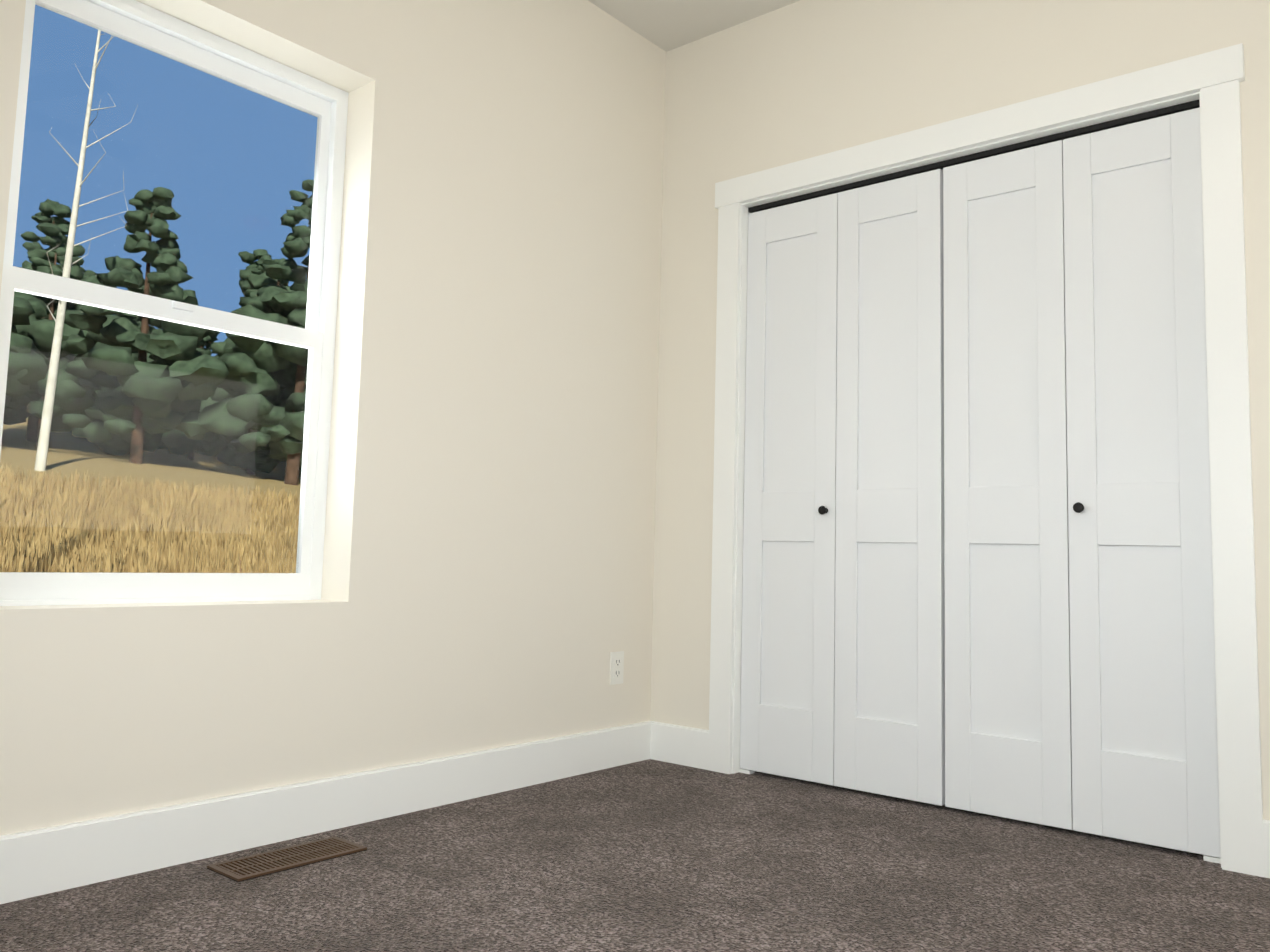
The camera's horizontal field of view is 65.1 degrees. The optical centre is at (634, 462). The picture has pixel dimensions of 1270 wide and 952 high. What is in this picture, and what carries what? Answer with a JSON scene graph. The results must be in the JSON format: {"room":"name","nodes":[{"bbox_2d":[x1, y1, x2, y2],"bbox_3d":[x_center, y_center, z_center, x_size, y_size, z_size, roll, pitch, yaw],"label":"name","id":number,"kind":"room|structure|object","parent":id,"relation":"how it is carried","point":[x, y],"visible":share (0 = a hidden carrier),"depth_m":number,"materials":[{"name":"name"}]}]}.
{"room":"empty bedroom","nodes":[
{"label":"empty bedroom","id":0,"kind":"room"},
{"bbox_2d":[0,0,665,835],"bbox_3d":[-0.890,-0.388,2.799,0.190,2.740,4.615,-3,-7,40],"label":"wall","id":1,"kind":"structure","parent":0,"point":[488,546],"depth_m":3.00,"materials":[{"name":"beige paint"}]},
{"bbox_2d":[0,0,348,605],"bbox_3d":[-1.172,-0.393,2.553,0.070,1.490,0.897,-3,-7,40],"label":"window","id":2,"kind":"structure","parent":1,"relation":"in","point":[135,22],"depth_m":2.59,"materials":[{"name":"white plastic"}]},
{"bbox_2d":[0,721,659,903],"bbox_3d":[-1.079,0.872,2.330,0.016,0.135,3.577,-3,-7,40],"label":"baseboard","id":3,"kind":"structure","parent":1,"relation":"attached to","point":[41,861],"depth_m":2.54,"materials":[{"name":"white wood"}]},
{"bbox_2d":[609,651,623,684],"bbox_3d":[-0.064,0.737,3.572,0.007,0.114,0.070,-3,-7,40],"label":"electrical outlet","id":4,"kind":"object","parent":1,"relation":"attached to","point":[616,666],"visible":1,"depth_m":3.57,"materials":[{"name":"white plastic"}]},
{"bbox_2d":[0,759,1269,951],"bbox_3d":[0.502,0.962,1.485,3.900,0.120,4.615,-3,-7,40],"label":"floor","id":5,"kind":"structure","parent":0,"point":[649,855],"depth_m":2.26,"materials":[{"name":"carpet"}]},
{"bbox_2d":[207,836,366,881],"bbox_3d":[-0.829,0.948,2.389,0.140,0.007,0.340,-3,-7,40],"label":"floor air vent","id":6,"kind":"object","parent":5,"relation":"on","point":[241,869],"visible":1,"depth_m":2.37,"materials":[{"name":"brown metal"}]},
{"bbox_2d":[588,0,799,51],"bbox_3d":[0.575,-1.884,1.750,3.900,0.120,4.615,-3,-7,40],"label":"ceiling","id":7,"kind":"structure","parent":0,"point":[666,25],"depth_m":3.68,"materials":[{"name":"white paint"}]},
{"bbox_2d":[650,0,1269,819],"bbox_3d":[1.204,-0.280,3.380,2.285,2.740,0.738,-3,-7,40],"label":"wall","id":8,"kind":"structure","parent":0,"point":[796,82],"depth_m":3.46,"materials":[{"name":"beige paint"}]},
{"bbox_2d":[740,193,837,785],"bbox_3d":[0.533,0.066,3.463,0.366,2.004,0.063,-3,-7,40],"label":"closet door","id":9,"kind":"structure","parent":8,"relation":"in","point":[788,648],"depth_m":3.46,"materials":[{"name":"white wood"}]},
{"bbox_2d":[834,169,944,805],"bbox_3d":[0.826,0.053,3.241,0.366,2.004,0.032,-3,-7,40],"label":"closet door","id":10,"kind":"structure","parent":8,"relation":"in","point":[889,721],"depth_m":3.22,"materials":[{"name":"white wood"}]},
{"bbox_2d":[708,43,1263,876],"bbox_3d":[0.967,-0.006,3.120,1.694,2.134,0.136,-3,-7,40],"label":"trim","id":11,"kind":"structure","parent":8,"relation":"attached to","point":[1206,85],"depth_m":2.76,"materials":[{"name":"white wood"}]},
{"bbox_2d":[943,140,1072,829],"bbox_3d":[1.115,0.038,3.002,0.366,2.004,0.032,-3,-7,40],"label":"closet door","id":12,"kind":"structure","parent":8,"relation":"in","point":[1008,746],"depth_m":2.99,"materials":[{"name":"white wood"}]},
{"bbox_2d":[1063,107,1220,857],"bbox_3d":[1.389,0.023,2.755,0.366,2.004,0.063,-3,-7,40],"label":"closet door","id":13,"kind":"structure","parent":8,"relation":"in","point":[1143,715],"depth_m":2.75,"materials":[{"name":"white wood"}]},
{"bbox_2d":[1262,820,1269,877],"bbox_3d":[1.678,0.945,2.351,0.330,0.135,0.016,-3,-7,40],"label":"baseboard","id":14,"kind":"structure","parent":8,"relation":"attached to","point":[1266,823],"depth_m":2.45,"materials":[{"name":"white wood"}]},
{"label":"outside","id":15,"kind":"structure","parent":0,"visible":0},
{"bbox_2d":[0,404,301,572],"bbox_3d":[-43.517,-4.400,75.349,157.550,22.992,199.000,-3,-7,40],"label":"ground","id":16,"kind":"structure","parent":15,"point":[13,438],"depth_m":32.05,"materials":[{"name":"brown soil"}]},
{"bbox_2d":[4,296,34,409],"bbox_3d":[-22.770,-4.600,32.334,6.465,7.600,5.395,-3,-7,40],"label":"tree","id":17,"kind":"object","parent":16,"relation":"on","point":[21,310],"depth_m":32.29,"materials":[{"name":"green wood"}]},
{"bbox_2d":[6,332,47,397],"bbox_3d":[-19.559,-3.734,27.610,5.349,6.527,5.816,-3,-7,40],"label":"tree","id":18,"kind":"object","parent":16,"relation":"on","point":[26,362],"depth_m":28.66,"materials":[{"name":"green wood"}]},
{"bbox_2d":[3,199,90,441],"bbox_3d":[-24.666,-5.936,41.536,4.718,10.412,5.588,-3,-7,40],"label":"tree","id":19,"kind":"object","parent":16,"relation":"on","point":[60,222],"depth_m":41.09,"materials":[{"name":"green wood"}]},
{"bbox_2d":[4,223,121,446],"bbox_3d":[-21.725,-4.612,36.618,6.039,8.297,6.426,-3,-7,40],"label":"tree","id":20,"kind":"object","parent":16,"relation":"on","point":[36,319],"depth_m":36.18,"materials":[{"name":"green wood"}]},
{"bbox_2d":[34,30,137,470],"bbox_3d":[-14.885,-6.126,26.720,2.633,13.007,2.341,-3,-7,40],"label":"aspen","id":21,"kind":"object","parent":16,"relation":"on","point":[51,380],"depth_m":26.35,"materials":[{"name":"white plant"}]},
{"bbox_2d":[82,270,95,420],"bbox_3d":[-31.162,-6.362,55.744,5.025,9.080,4.881,-3,-7,40],"label":"tree","id":22,"kind":"object","parent":16,"relation":"on","point":[88,274],"depth_m":56.11,"materials":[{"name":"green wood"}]},
{"bbox_2d":[43,187,229,463],"bbox_3d":[-16.105,-4.538,33.131,5.562,9.356,5.568,-3,-7,40],"label":"tree","id":23,"kind":"object","parent":16,"relation":"on","point":[140,407],"depth_m":32.69,"materials":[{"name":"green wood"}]},
{"bbox_2d":[116,279,158,362],"bbox_3d":[-28.800,-6.056,57.818,6.745,9.322,6.045,-3,-7,40],"label":"tree","id":24,"kind":"object","parent":16,"relation":"on","point":[148,358],"depth_m":56.26,"materials":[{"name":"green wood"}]},
{"bbox_2d":[85,285,203,455],"bbox_3d":[-19.523,-3.828,39.922,5.314,7.636,5.469,-3,-7,40],"label":"tree","id":25,"kind":"object","parent":16,"relation":"on","point":[186,440],"depth_m":39.15,"materials":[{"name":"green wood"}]},
{"bbox_2d":[0,462,299,572],"bbox_3d":[-9.790,0.963,19.592,13.145,2.489,17.391,-3,-7,40],"label":"grass tufts","id":26,"kind":"object","parent":16,"relation":"on","point":[109,525],"depth_m":17.91,"materials":[{"name":"yellow plant"}]},
{"bbox_2d":[158,330,234,459],"bbox_3d":[-20.800,-3.374,46.652,4.948,6.734,4.312,-3,-7,40],"label":"tree","id":27,"kind":"object","parent":16,"relation":"on","point":[212,335],"depth_m":46.62,"materials":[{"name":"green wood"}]},
{"bbox_2d":[202,249,288,474],"bbox_3d":[-14.741,-3.955,39.631,5.094,9.141,4.322,-3,-7,40],"label":"tree","id":28,"kind":"object","parent":16,"relation":"on","point":[209,439],"depth_m":39.05,"materials":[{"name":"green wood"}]},
{"bbox_2d":[216,258,289,390],"bbox_3d":[-17.634,-4.791,49.202,5.521,10.474,6.060,-3,-7,40],"label":"tree","id":29,"kind":"object","parent":16,"relation":"on","point":[282,282],"depth_m":49.29,"materials":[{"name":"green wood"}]},
{"bbox_2d":[198,179,313,484],"bbox_3d":[-11.529,-4.566,35.340,5.951,10.957,6.322,-3,-7,40],"label":"tree","id":30,"kind":"object","parent":16,"relation":"on","point":[296,418],"depth_m":33.95,"materials":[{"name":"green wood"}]},
{"bbox_2d":[263,386,305,459],"bbox_3d":[-10.581,-2.256,36.755,6.211,6.831,5.631,-3,-7,40],"label":"tree","id":31,"kind":"object","parent":16,"relation":"on","point":[279,452],"depth_m":34.58,"materials":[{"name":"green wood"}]}
]}

